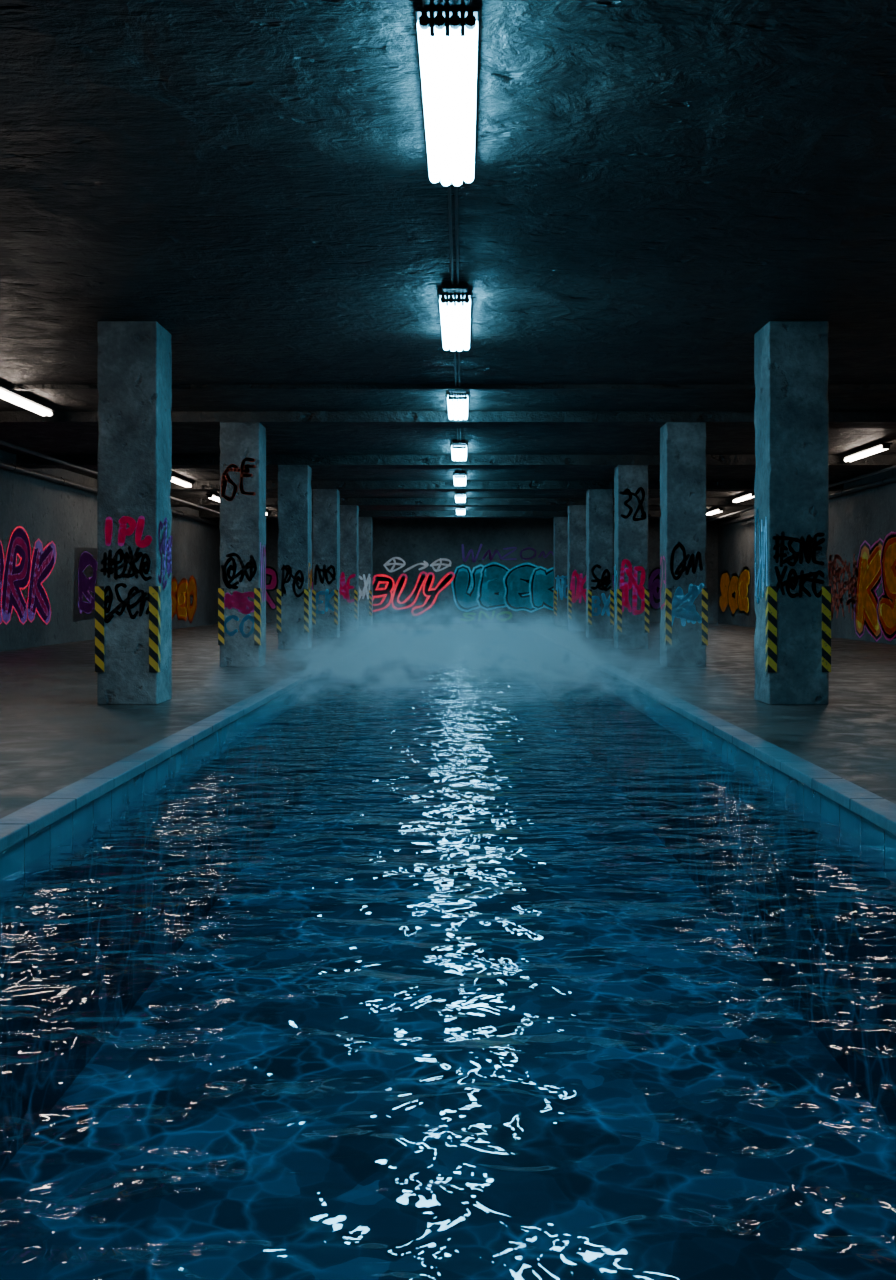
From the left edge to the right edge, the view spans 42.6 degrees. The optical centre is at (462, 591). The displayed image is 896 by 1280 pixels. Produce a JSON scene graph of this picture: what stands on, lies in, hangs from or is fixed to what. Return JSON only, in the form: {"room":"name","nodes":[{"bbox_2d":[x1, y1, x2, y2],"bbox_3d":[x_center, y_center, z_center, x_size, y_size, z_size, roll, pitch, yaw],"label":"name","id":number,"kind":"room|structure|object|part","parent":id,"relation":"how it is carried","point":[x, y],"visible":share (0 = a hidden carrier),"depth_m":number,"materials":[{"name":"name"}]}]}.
{"room":"underground parking garage","nodes":[
{"label":"underground parking garage","id":0,"kind":"room"},
{"bbox_2d":[0,450,220,650],"bbox_3d":[-7.900,-0.600,16.000,0.200,3.600,42.400,0,0,0],"label":"wall","id":1,"kind":"structure","parent":0,"point":[48,511],"depth_m":22.57,"materials":[{"name":"concrete"}]},
{"bbox_2d":[0,526,56,624],"bbox_3d":[-7.790,-0.232,19.618,0.007,1.868,4.854,0,0,0],"label":"graffiti mural","id":2,"kind":"object","parent":1,"relation":"attached to","point":[14,578],"visible":1,"depth_m":20.43},
{"bbox_2d":[73,547,97,621],"bbox_3d":[-7.795,-0.175,23.950,0.005,1.550,1.900,0,0,0],"label":"graffiti mural","id":3,"kind":"object","parent":1,"relation":"attached to","point":[85,564],"visible":0.94,"depth_m":23.69},
{"bbox_2d":[0,461,219,525],"bbox_3d":[-7.680,-2.130,16.000,0.120,0.140,41.800,0,0,0],"label":"pipe","id":4,"kind":"object","parent":1,"relation":"attached to","point":[12,467],"visible":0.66,"depth_m":21.91,"materials":[{"name":"grey metal"}]},
{"bbox_2d":[171,575,196,623],"bbox_3d":[-7.792,0.206,31.894,0.006,1.403,3.614,0,0,0],"label":"graffiti mural","id":5,"kind":"object","parent":1,"relation":"attached to","point":[181,593],"visible":0.87,"depth_m":32.17},
{"bbox_2d":[0,0,895,510],"bbox_3d":[0.200,-2.525,16.000,16.400,0.250,42.400,0,0,0],"label":"ceiling","id":6,"kind":"structure","parent":0,"point":[655,185],"depth_m":7.24,"materials":[{"name":"concrete"}]},
{"bbox_2d":[0,385,54,415],"bbox_3d":[-5.320,-2.325,13.650,0.180,0.151,2.200,0,0,0],"label":"light","id":7,"kind":"object","parent":6,"relation":"attached to","point":[7,394],"visible":1,"depth_m":13.84,"materials":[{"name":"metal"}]},
{"bbox_2d":[0,440,219,513],"bbox_3d":[-6.700,-2.170,16.000,0.059,0.059,41.800,0,0,0],"label":"ceiling pipe","id":8,"kind":"object","parent":6,"relation":"attached to","point":[4,443],"depth_m":19.16,"materials":[{"name":"grey metal"}]},
{"bbox_2d":[171,473,192,486],"bbox_3d":[-5.900,-2.325,23.900,0.180,0.151,1.700,0,0,0],"label":"light","id":9,"kind":"object","parent":6,"relation":"attached to","point":[175,479],"visible":0.7,"depth_m":23.88,"materials":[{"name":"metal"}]},
{"bbox_2d":[206,492,219,501],"bbox_3d":[-6.050,-2.325,28.300,0.180,0.151,1.700,0,0,0],"label":"light","id":10,"kind":"object","parent":6,"relation":"attached to","point":[212,496],"visible":0.59,"depth_m":27.69,"materials":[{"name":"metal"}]},
{"bbox_2d":[415,0,479,186],"bbox_3d":[-0.063,-2.333,5.480,0.260,0.134,2.000,0,0,0],"label":"fluorescent ceiling light","id":11,"kind":"object","parent":6,"relation":"attached to","point":[447,30],"visible":1,"depth_m":5.16,"materials":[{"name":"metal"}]},
{"bbox_2d":[0,411,895,427],"bbox_3d":[0.200,-2.330,15.580,16.000,0.140,0.600,0,0,0],"label":"ceiling beam","id":12,"kind":"structure","parent":6,"relation":"attached to","point":[8,419],"depth_m":15.28,"materials":[{"name":"grey concrete"}]},
{"bbox_2d":[0,384,895,390],"bbox_3d":[0.200,-2.375,13.360,16.000,0.050,0.120,0,0,0],"label":"ceiling beam","id":13,"kind":"structure","parent":6,"relation":"attached to","point":[16,387],"depth_m":13.30,"materials":[{"name":"grey concrete"}]},
{"bbox_2d":[448,184,458,283],"bbox_3d":[-0.061,-2.385,7.690,0.060,0.020,2.380,0,0,0],"label":"conduit","id":14,"kind":"object","parent":6,"relation":"attached to","point":[449,186],"visible":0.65,"depth_m":7.60,"materials":[{"name":"grey metal"}]},
{"bbox_2d":[438,282,471,350],"bbox_3d":[-0.063,-2.333,9.900,0.260,0.134,2.000,0,0,0],"label":"fluorescent ceiling light","id":15,"kind":"object","parent":6,"relation":"attached to","point":[454,299],"visible":1,"depth_m":9.48,"materials":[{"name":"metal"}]},
{"bbox_2d":[16,455,895,468],"bbox_3d":[0.200,-2.310,20.380,16.000,0.180,0.600,0,0,0],"label":"ceiling beam","id":16,"kind":"structure","parent":6,"relation":"attached to","point":[28,461],"depth_m":20.08,"materials":[{"name":"grey concrete"}]},
{"bbox_2d":[454,350,459,385],"bbox_3d":[-0.061,-2.385,12.105,0.060,0.020,2.370,0,0,0],"label":"conduit","id":17,"kind":"object","parent":6,"relation":"attached to","point":[455,350],"visible":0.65,"depth_m":12.17,"materials":[{"name":"grey metal"}]},
{"bbox_2d":[447,391,468,419],"bbox_3d":[-0.063,-2.333,14.360,0.260,0.134,1.780,0,0,0],"label":"fluorescent ceiling light","id":18,"kind":"object","parent":6,"relation":"attached to","point":[457,401],"visible":0.99,"depth_m":14.00,"materials":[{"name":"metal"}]},
{"bbox_2d":[451,440,466,460],"bbox_3d":[-0.063,-2.333,19.060,0.260,0.134,1.880,0,0,0],"label":"fluorescent ceiling light","id":19,"kind":"object","parent":6,"relation":"attached to","point":[458,448],"visible":1,"depth_m":18.51,"materials":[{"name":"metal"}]},
{"bbox_2d":[453,471,465,485],"bbox_3d":[-0.063,-2.333,23.760,0.260,0.134,1.880,0,0,0],"label":"fluorescent ceiling light","id":20,"kind":"object","parent":6,"relation":"attached to","point":[459,477],"visible":1,"depth_m":23.06,"materials":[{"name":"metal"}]},
{"bbox_2d":[455,491,465,502],"bbox_3d":[-0.063,-2.333,28.360,0.260,0.134,1.880,0,0,0],"label":"fluorescent ceiling light","id":21,"kind":"object","parent":6,"relation":"attached to","point":[460,495],"visible":1,"depth_m":27.60,"materials":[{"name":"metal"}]},
{"bbox_2d":[456,507,464,514],"bbox_3d":[-0.063,-2.333,32.960,0.260,0.134,1.880,0,0,0],"label":"fluorescent ceiling light","id":22,"kind":"object","parent":6,"relation":"attached to","point":[460,510],"visible":0.97,"depth_m":32.23,"materials":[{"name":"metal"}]},
{"bbox_2d":[170,498,753,506],"bbox_3d":[0.200,-2.310,29.680,16.000,0.180,0.600,0,0,0],"label":"ceiling beam","id":23,"kind":"structure","parent":6,"relation":"attached to","point":[205,502],"depth_m":29.38,"materials":[{"name":"grey concrete"}]},
{"bbox_2d":[199,511,740,517],"bbox_3d":[0.200,-2.310,34.280,16.000,0.180,0.600,0,0,0],"label":"ceiling beam","id":24,"kind":"structure","parent":6,"relation":"attached to","point":[203,514],"depth_m":33.98,"materials":[{"name":"grey concrete"}]},
{"bbox_2d":[170,481,843,490],"bbox_3d":[0.200,-2.310,25.080,16.000,0.180,0.600,0,0,0],"label":"ceiling beam","id":25,"kind":"structure","parent":6,"relation":"attached to","point":[197,485],"depth_m":24.78,"materials":[{"name":"grey concrete"}]},
{"bbox_2d":[706,507,724,514],"bbox_3d":[7.200,-2.325,32.900,0.180,0.151,1.700,0,0,0],"label":"light","id":26,"kind":"object","parent":6,"relation":"attached to","point":[717,510],"visible":0.94,"depth_m":32.64,"materials":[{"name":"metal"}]},
{"bbox_2d":[732,491,753,502],"bbox_3d":[6.850,-2.325,28.000,0.180,0.151,1.900,0,0,0],"label":"light","id":27,"kind":"object","parent":6,"relation":"attached to","point":[736,499],"visible":0.83,"depth_m":27.88,"materials":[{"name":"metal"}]},
{"bbox_2d":[706,465,895,522],"bbox_3d":[7.500,-2.170,16.000,0.059,0.059,41.800,0,0,0],"label":"ceiling pipe","id":28,"kind":"object","parent":6,"relation":"attached to","point":[892,467],"depth_m":22.37,"materials":[{"name":"grey metal"}]},
{"bbox_2d":[842,441,891,461],"bbox_3d":[6.650,-2.325,18.975,0.180,0.151,1.850,0,0,0],"label":"light","id":29,"kind":"object","parent":6,"relation":"attached to","point":[881,446],"visible":1,"depth_m":18.78,"materials":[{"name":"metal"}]},
{"bbox_2d":[0,623,895,818],"bbox_3d":[0.200,1.100,16.000,16.000,0.200,42.000,0,0,0],"label":"floor","id":30,"kind":"structure","parent":0,"point":[55,734],"depth_m":10.70,"materials":[{"name":"concrete"}]},
{"bbox_2d":[95,321,171,704],"bbox_3d":[-2.975,-0.700,10.438,0.558,3.400,0.544,0,0,0],"label":"pillar","id":31,"kind":"structure","parent":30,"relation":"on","point":[134,359],"depth_m":10.18,"materials":[{"name":"concrete"}]},
{"bbox_3d":[-3.215,0.330,10.206,0.079,0.760,0.079,0,0,0],"label":"corner guard","id":32,"kind":"part","parent":31,"relation":"part of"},
{"bbox_2d":[100,546,151,580],"bbox_3d":[-2.982,-0.252,10.174,0.460,0.309,0.005,0,0,0],"label":"graffiti tag","id":33,"kind":"object","parent":31,"relation":"attached to","point":[107,567],"visible":1,"depth_m":10.17,"materials":[{"name":"black paint"}]},
{"bbox_2d":[104,583,148,622],"bbox_3d":[-2.969,0.098,10.174,0.465,0.356,0.004,0,0,0],"label":"graffiti tag","id":34,"kind":"object","parent":31,"relation":"attached to","point":[142,599],"visible":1,"depth_m":10.17,"materials":[{"name":"black paint"}]},
{"bbox_2d":[105,516,151,547],"bbox_3d":[-2.960,-0.534,10.175,0.420,0.285,0.001,0,0,0],"label":"graffiti tag","id":35,"kind":"object","parent":31,"relation":"attached to","point":[122,532],"visible":1,"depth_m":10.18,"materials":[{"name":"paint"}]},
{"bbox_3d":[-2.736,0.330,10.206,0.079,0.760,0.079,0,0,0],"label":"corner guard","id":36,"kind":"part","parent":31,"relation":"part of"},
{"bbox_2d":[158,517,172,588],"bbox_3d":[-2.704,-0.353,10.460,0.003,0.665,0.484,0,0,0],"label":"graffiti tag","id":37,"kind":"object","parent":31,"relation":"attached to","point":[165,520],"visible":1,"depth_m":10.45,"materials":[{"name":"paint"}]},
{"bbox_2d":[218,422,265,666],"bbox_3d":[-2.975,-0.630,15.558,0.558,3.260,0.544,0,0,0],"label":"pillar","id":38,"kind":"structure","parent":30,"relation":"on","point":[243,518],"depth_m":15.30,"materials":[{"name":"concrete"}]},
{"bbox_3d":[-3.215,0.330,15.325,0.079,0.760,0.079,0,0,0],"label":"corner guard","id":39,"kind":"part","parent":38,"relation":"part of","materials":[{"name":"yellow paint"}]},
{"bbox_2d":[221,458,255,500],"bbox_3d":[-2.987,-1.497,15.295,0.466,0.583,0.002,0,0,0],"label":"graffiti tag","id":40,"kind":"object","parent":38,"relation":"attached to","point":[243,472],"visible":1,"depth_m":15.29,"materials":[{"name":"black paint"}]},
{"bbox_2d":[221,553,256,588],"bbox_3d":[-2.980,-0.282,15.295,0.478,0.485,0.002,0,0,0],"label":"graffiti tag","id":41,"kind":"object","parent":38,"relation":"attached to","point":[251,564],"visible":1,"depth_m":15.29,"materials":[{"name":"black paint"}]},
{"bbox_2d":[224,591,253,613],"bbox_3d":[-2.982,0.140,15.295,0.488,0.314,0.002,0,0,0],"label":"graffiti tag","id":42,"kind":"object","parent":38,"relation":"attached to","point":[237,600],"visible":1,"depth_m":15.29,"materials":[{"name":"paint"}]},
{"bbox_2d":[224,614,253,637],"bbox_3d":[-2.978,0.449,15.296,0.449,0.326,0.001,0,0,0],"label":"graffiti tag","id":43,"kind":"object","parent":38,"relation":"attached to","point":[248,616],"visible":1,"depth_m":15.29,"materials":[{"name":"blue paint"}]},
{"bbox_3d":[-2.736,0.330,15.325,0.079,0.760,0.079,0,0,0],"label":"corner guard","id":44,"kind":"part","parent":38,"relation":"part of","materials":[{"name":"yellow paint"}]},
{"bbox_2d":[260,542,265,602],"bbox_3d":[-2.705,-0.262,15.567,0.001,0.812,0.431,0,0,0],"label":"graffiti tag","id":45,"kind":"object","parent":38,"relation":"attached to","point":[260,542],"visible":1,"depth_m":15.59,"materials":[{"name":"purple paint"}]},
{"bbox_2d":[277,465,311,648],"bbox_3d":[-2.975,-0.610,20.358,0.558,3.220,0.544,0,0,0],"label":"pillar","id":46,"kind":"structure","parent":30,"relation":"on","point":[294,481],"depth_m":20.10,"materials":[{"name":"concrete"}]},
{"bbox_3d":[-3.215,0.330,20.125,0.079,0.760,0.079,0,0,0],"label":"corner guard","id":47,"kind":"part","parent":46,"relation":"part of","materials":[{"name":"yellow paint"}]},
{"bbox_2d":[281,564,303,596],"bbox_3d":[-2.966,-0.195,20.095,0.437,0.581,0.002,0,0,0],"label":"graffiti tag","id":48,"kind":"object","parent":46,"relation":"attached to","point":[296,577],"visible":1,"depth_m":20.09,"materials":[{"name":"black paint"}]},
{"bbox_3d":[-2.736,0.330,20.125,0.079,0.760,0.079,0,0,0],"label":"corner guard","id":49,"kind":"part","parent":46,"relation":"part of","materials":[{"name":"yellow paint"}]},
{"bbox_2d":[308,562,311,590],"bbox_3d":[-2.705,-0.259,20.365,0.001,0.526,0.464,0,0,0],"label":"graffiti tag","id":50,"kind":"object","parent":46,"relation":"attached to","point":[310,574],"visible":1,"depth_m":20.40,"materials":[{"name":"paint"}]},
{"bbox_2d":[312,489,339,637],"bbox_3d":[-2.975,-0.610,25.058,0.558,3.220,0.544,0,0,0],"label":"pillar","id":51,"kind":"structure","parent":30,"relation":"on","point":[326,502],"depth_m":24.80,"materials":[{"name":"concrete"}]},
{"bbox_3d":[-3.215,0.330,24.826,0.079,0.760,0.079,0,0,0],"label":"corner guard","id":52,"kind":"part","parent":51,"relation":"part of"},
{"bbox_2d":[314,564,335,584],"bbox_3d":[-2.977,-0.373,24.795,0.471,0.460,0.002,0,0,0],"label":"graffiti tag","id":53,"kind":"object","parent":51,"relation":"attached to","point":[324,570],"visible":1,"depth_m":24.80,"materials":[{"name":"black paint"}]},
{"bbox_2d":[316,589,333,613],"bbox_3d":[-2.978,0.203,24.795,0.466,0.548,0.001,0,0,0],"label":"graffiti tag","id":54,"kind":"object","parent":51,"relation":"attached to","point":[328,596],"visible":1,"depth_m":24.80,"materials":[{"name":"blue paint"}]},
{"bbox_3d":[-2.736,0.330,24.826,0.079,0.760,0.079,0,0,0],"label":"corner guard","id":55,"kind":"part","parent":51,"relation":"part of","materials":[{"name":"yellow paint"}]},
{"bbox_2d":[339,505,358,630],"bbox_3d":[-2.968,-0.610,29.658,0.544,3.220,0.544,0,0,0],"label":"pillar","id":56,"kind":"structure","parent":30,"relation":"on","point":[349,514],"depth_m":29.40,"materials":[{"name":"concrete"}]},
{"bbox_2d":[339,572,355,602],"bbox_3d":[-2.986,-0.120,29.395,0.492,0.801,0.002,0,0,0],"label":"graffiti tag","id":57,"kind":"object","parent":56,"relation":"attached to","point":[344,586],"visible":0.86,"depth_m":29.39,"materials":[{"name":"pink paint"}]},
{"bbox_3d":[-2.736,0.330,29.425,0.079,0.760,0.079,0,0,0],"label":"corner guard","id":58,"kind":"part","parent":56,"relation":"part of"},
{"bbox_2d":[358,517,372,625],"bbox_3d":[-2.968,-0.610,34.258,0.544,3.220,0.544,0,0,0],"label":"pillar","id":59,"kind":"structure","parent":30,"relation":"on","point":[365,563],"depth_m":34.00,"materials":[{"name":"concrete"}]},
{"bbox_2d":[359,574,370,599],"bbox_3d":[-2.966,-0.136,33.995,0.485,0.812,0.002,0,0,0],"label":"graffiti tag","id":60,"kind":"object","parent":59,"relation":"attached to","point":[367,583],"visible":0.7,"depth_m":34.00,"materials":[{"name":"white paint"}]},
{"bbox_3d":[-2.736,0.330,34.026,0.079,0.760,0.079,0,0,0],"label":"corner guard","id":61,"kind":"part","parent":59,"relation":"part of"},
{"bbox_2d":[0,630,895,1279],"bbox_3d":[0.000,1.719,13.250,4.040,1.462,33.800,0,0,0],"label":"swimming pool","id":62,"kind":"object","parent":30,"relation":"in","point":[412,954],"visible":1,"depth_m":5.75,"materials":[{"name":"liquid"}]},
{"bbox_2d":[553,517,567,625],"bbox_3d":[2.968,-0.610,34.258,0.544,3.220,0.544,0,0,0],"label":"pillar","id":63,"kind":"structure","parent":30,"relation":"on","point":[560,534],"depth_m":34.00,"materials":[{"name":"concrete"}]},
{"bbox_3d":[2.736,0.330,34.026,0.079,0.760,0.079,0,0,0],"label":"corner guard","id":64,"kind":"part","parent":63,"relation":"part of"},
{"bbox_2d":[555,575,566,599],"bbox_3d":[2.967,-0.126,33.995,0.477,0.771,0.002,0,0,0],"label":"graffiti tag","id":65,"kind":"object","parent":63,"relation":"attached to","point":[562,585],"visible":0.7,"depth_m":34.00,"materials":[{"name":"blue paint"}]},
{"bbox_2d":[567,505,586,630],"bbox_3d":[2.968,-0.610,29.658,0.544,3.220,0.544,0,0,0],"label":"pillar","id":66,"kind":"structure","parent":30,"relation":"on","point":[576,525],"depth_m":29.40,"materials":[{"name":"concrete"}]},
{"bbox_3d":[2.736,0.330,29.425,0.079,0.760,0.079,0,0,0],"label":"corner guard","id":67,"kind":"part","parent":66,"relation":"part of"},
{"bbox_2d":[570,570,585,602],"bbox_3d":[2.977,-0.140,29.395,0.488,0.864,0.002,0,0,0],"label":"graffiti tag","id":68,"kind":"object","parent":66,"relation":"attached to","point":[580,591],"visible":0.94,"depth_m":29.39,"materials":[{"name":"pink paint"}]},
{"bbox_2d":[586,489,613,637],"bbox_3d":[2.975,-0.610,25.058,0.558,3.220,0.544,0,0,0],"label":"pillar","id":69,"kind":"structure","parent":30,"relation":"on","point":[599,502],"depth_m":24.80,"materials":[{"name":"concrete"}]},
{"bbox_3d":[2.736,0.330,24.826,0.079,0.760,0.079,0,0,0],"label":"corner guard","id":70,"kind":"part","parent":69,"relation":"part of","materials":[{"name":"yellow paint"}]},
{"bbox_2d":[590,564,611,590],"bbox_3d":[2.977,-0.304,24.795,0.460,0.584,0.002,0,0,0],"label":"graffiti tag","id":71,"kind":"object","parent":69,"relation":"attached to","point":[605,580],"visible":1,"depth_m":24.80,"materials":[{"name":"black paint"}]},
{"bbox_2d":[592,593,609,615],"bbox_3d":[2.977,0.271,24.795,0.491,0.507,0.001,0,0,0],"label":"graffiti tag","id":72,"kind":"object","parent":69,"relation":"attached to","point":[606,602],"visible":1,"depth_m":24.80,"materials":[{"name":"blue paint"}]},
{"bbox_3d":[3.215,0.330,24.826,0.079,0.760,0.079,0,0,0],"label":"corner guard","id":73,"kind":"part","parent":69,"relation":"part of","materials":[{"name":"yellow paint"}]},
{"bbox_2d":[614,465,648,648],"bbox_3d":[2.975,-0.610,20.358,0.558,3.220,0.544,0,0,0],"label":"pillar","id":74,"kind":"structure","parent":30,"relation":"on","point":[630,536],"depth_m":20.10,"materials":[{"name":"concrete"}]},
{"bbox_2d":[614,564,616,604],"bbox_3d":[2.705,-0.136,20.364,0.001,0.723,0.471,0,0,0],"label":"graffiti tag","id":75,"kind":"object","parent":74,"relation":"attached to","point":[615,599],"visible":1,"depth_m":20.40,"materials":[{"name":"blue paint"}]},
{"bbox_3d":[2.736,0.330,20.125,0.079,0.760,0.079,0,0,0],"label":"corner guard","id":76,"kind":"part","parent":74,"relation":"part of","materials":[{"name":"yellow paint"}]},
{"bbox_2d":[619,487,645,520],"bbox_3d":[2.965,-1.535,20.095,0.470,0.600,0.002,0,0,0],"label":"graffiti tag","id":77,"kind":"object","parent":74,"relation":"attached to","point":[626,491],"visible":1,"depth_m":20.09,"materials":[{"name":"black paint"}]},
{"bbox_2d":[620,559,644,614],"bbox_3d":[2.971,-0.086,20.095,0.470,0.990,0.003,0,0,0],"label":"graffiti tag","id":78,"kind":"object","parent":74,"relation":"attached to","point":[632,581],"visible":1,"depth_m":20.09,"materials":[{"name":"paint"}]},
{"bbox_3d":[3.215,0.330,20.125,0.079,0.760,0.079,0,0,0],"label":"corner guard","id":79,"kind":"part","parent":74,"relation":"part of","materials":[{"name":"yellow paint"}]},
{"bbox_2d":[660,422,707,666],"bbox_3d":[2.975,-0.630,15.558,0.558,3.260,0.544,0,0,0],"label":"pillar","id":80,"kind":"structure","parent":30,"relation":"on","point":[682,444],"depth_m":15.30,"materials":[{"name":"concrete"}]},
{"bbox_2d":[660,556,665,608],"bbox_3d":[2.705,-0.128,15.566,0.001,0.733,0.430,0,0,0],"label":"graffiti tag","id":81,"kind":"object","parent":80,"relation":"attached to","point":[663,556],"visible":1,"depth_m":15.59,"materials":[{"name":"paint"}]},
{"bbox_3d":[2.736,0.330,15.325,0.079,0.760,0.079,0,0,0],"label":"corner guard","id":82,"kind":"part","parent":80,"relation":"part of","materials":[{"name":"yellow paint"}]},
{"bbox_2d":[670,541,702,579],"bbox_3d":[2.973,-0.417,15.295,0.441,0.515,0.002,0,0,0],"label":"graffiti tag","id":83,"kind":"object","parent":80,"relation":"attached to","point":[693,561],"visible":1,"depth_m":15.29,"materials":[{"name":"black paint"}]},
{"bbox_2d":[672,583,703,626],"bbox_3d":[2.966,0.173,15.294,0.490,0.587,0.003,0,0,0],"label":"graffiti tag","id":84,"kind":"object","parent":80,"relation":"attached to","point":[683,609],"visible":1,"depth_m":15.29,"materials":[{"name":"blue paint"}]},
{"bbox_3d":[3.215,0.330,15.325,0.079,0.760,0.079,0,0,0],"label":"corner guard","id":85,"kind":"part","parent":80,"relation":"part of","materials":[{"name":"yellow paint"}]},
{"bbox_2d":[754,321,830,704],"bbox_3d":[2.975,-0.700,10.438,0.558,3.400,0.544,0,0,0],"label":"pillar","id":86,"kind":"structure","parent":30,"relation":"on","point":[791,358],"depth_m":10.18,"materials":[{"name":"concrete"}]},
{"bbox_2d":[755,508,766,602],"bbox_3d":[2.705,-0.334,10.442,0.002,0.881,0.437,0,0,0],"label":"graffiti tag","id":87,"kind":"object","parent":86,"relation":"attached to","point":[765,527],"visible":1,"depth_m":10.43,"materials":[{"name":"blue paint"}]},
{"bbox_3d":[2.736,0.330,10.206,0.079,0.760,0.079,0,0,0],"label":"corner guard","id":88,"kind":"part","parent":86,"relation":"part of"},
{"bbox_2d":[772,531,824,566],"bbox_3d":[2.970,-0.379,10.173,0.469,0.318,0.005,0,0,0],"label":"graffiti tag","id":89,"kind":"object","parent":86,"relation":"attached to","point":[811,543],"visible":1,"depth_m":10.17,"materials":[{"name":"black paint"}]},
{"bbox_2d":[774,566,824,597],"bbox_3d":[2.971,-0.090,10.174,0.457,0.289,0.005,0,0,0],"label":"graffiti tag","id":90,"kind":"object","parent":86,"relation":"attached to","point":[803,577],"visible":1,"depth_m":10.17,"materials":[{"name":"black paint"}]},
{"bbox_3d":[3.215,0.330,10.206,0.079,0.760,0.079,0,0,0],"label":"corner guard","id":91,"kind":"part","parent":86,"relation":"part of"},
{"bbox_2d":[265,518,717,622],"bbox_3d":[0.200,-0.600,37.100,16.000,3.600,0.200,0,0,0],"label":"wall","id":92,"kind":"structure","parent":0,"point":[413,540],"depth_m":37.00,"materials":[{"name":"concrete"}]},
{"bbox_2d":[266,566,312,609],"bbox_3d":[-5.579,-0.118,36.993,2.169,1.429,0.004,0,0,0],"label":"graffiti mural","id":93,"kind":"object","parent":92,"relation":"attached to","point":[272,585],"visible":0.23,"depth_m":37.00},
{"bbox_2d":[373,571,454,615],"bbox_3d":[-1.789,0.058,36.993,3.070,1.457,0.005,0,0,0],"label":"graffiti mural","id":94,"kind":"object","parent":92,"relation":"attached to","point":[424,580],"visible":0.94,"depth_m":37.00},
{"bbox_2d":[383,557,450,571],"bbox_3d":[-1.466,-0.880,36.995,2.192,0.503,0.002,0,0,0],"label":"graffiti tag","id":95,"kind":"object","parent":92,"relation":"attached to","point":[387,563],"visible":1,"depth_m":37.00,"materials":[{"name":"white paint"}]},
{"bbox_2d":[462,544,501,562],"bbox_3d":[0.609,-1.249,36.995,1.310,0.614,0.001,0,0,0],"label":"graffiti tag","id":96,"kind":"object","parent":92,"relation":"attached to","point":[480,546],"visible":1,"depth_m":37.00,"materials":[{"name":"purple paint"}]},
{"bbox_2d":[460,611,511,621],"bbox_3d":[0.744,0.774,36.995,1.687,0.358,0.002,0,0,0],"label":"graffiti tag","id":97,"kind":"object","parent":92,"relation":"attached to","point":[466,614],"visible":1,"depth_m":37.00,"materials":[{"name":"paint"}]},
{"bbox_2d":[451,562,553,612],"bbox_3d":[1.483,-0.147,36.990,3.737,1.638,0.008,0,0,0],"label":"graffiti mural","id":98,"kind":"object","parent":92,"relation":"attached to","point":[527,586],"visible":0.98,"depth_m":36.99},
{"bbox_2d":[502,547,552,559],"bbox_3d":[2.103,-1.238,36.995,1.734,0.428,0.002,0,0,0],"label":"graffiti tag","id":99,"kind":"object","parent":92,"relation":"attached to","point":[543,552],"visible":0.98,"depth_m":37.00,"materials":[{"name":"paint"}]},
{"bbox_2d":[612,567,660,610],"bbox_3d":[5.611,-0.100,36.993,2.074,1.400,0.004,0,0,0],"label":"graffiti mural","id":100,"kind":"object","parent":92,"relation":"attached to","point":[654,576],"visible":0.41,"depth_m":36.99},
{"bbox_2d":[718,469,895,644],"bbox_3d":[8.300,-0.600,16.000,0.200,3.600,42.400,0,0,0],"label":"wall","id":101,"kind":"structure","parent":0,"point":[869,514],"depth_m":24.72,"materials":[{"name":"concrete"}]},
{"bbox_2d":[719,566,749,616],"bbox_3d":[8.193,0.006,34.797,0.005,1.504,4.062,0,0,0],"label":"graffiti mural","id":102,"kind":"object","parent":101,"relation":"attached to","point":[736,585],"visible":1,"depth_m":34.58},
{"bbox_2d":[713,476,895,526],"bbox_3d":[8.080,-2.130,16.000,0.120,0.140,41.800,0,0,0],"label":"pipe","id":103,"kind":"object","parent":101,"relation":"attached to","point":[884,480],"visible":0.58,"depth_m":23.93,"materials":[{"name":"grey metal"}]},
{"bbox_2d":[828,554,857,619],"bbox_3d":[8.194,-0.112,24.935,0.005,1.454,2.226,0,0,0],"label":"graffiti tag","id":104,"kind":"object","parent":101,"relation":"attached to","point":[851,584],"visible":0.88,"depth_m":24.89,"materials":[{"name":"paint"}]},
{"bbox_2d":[854,531,895,641],"bbox_3d":[8.188,-0.261,21.226,0.010,2.498,5.741,0,0,0],"label":"graffiti mural","id":105,"kind":"object","parent":101,"relation":"attached to","point":[876,564],"visible":1,"depth_m":22.74}
]}

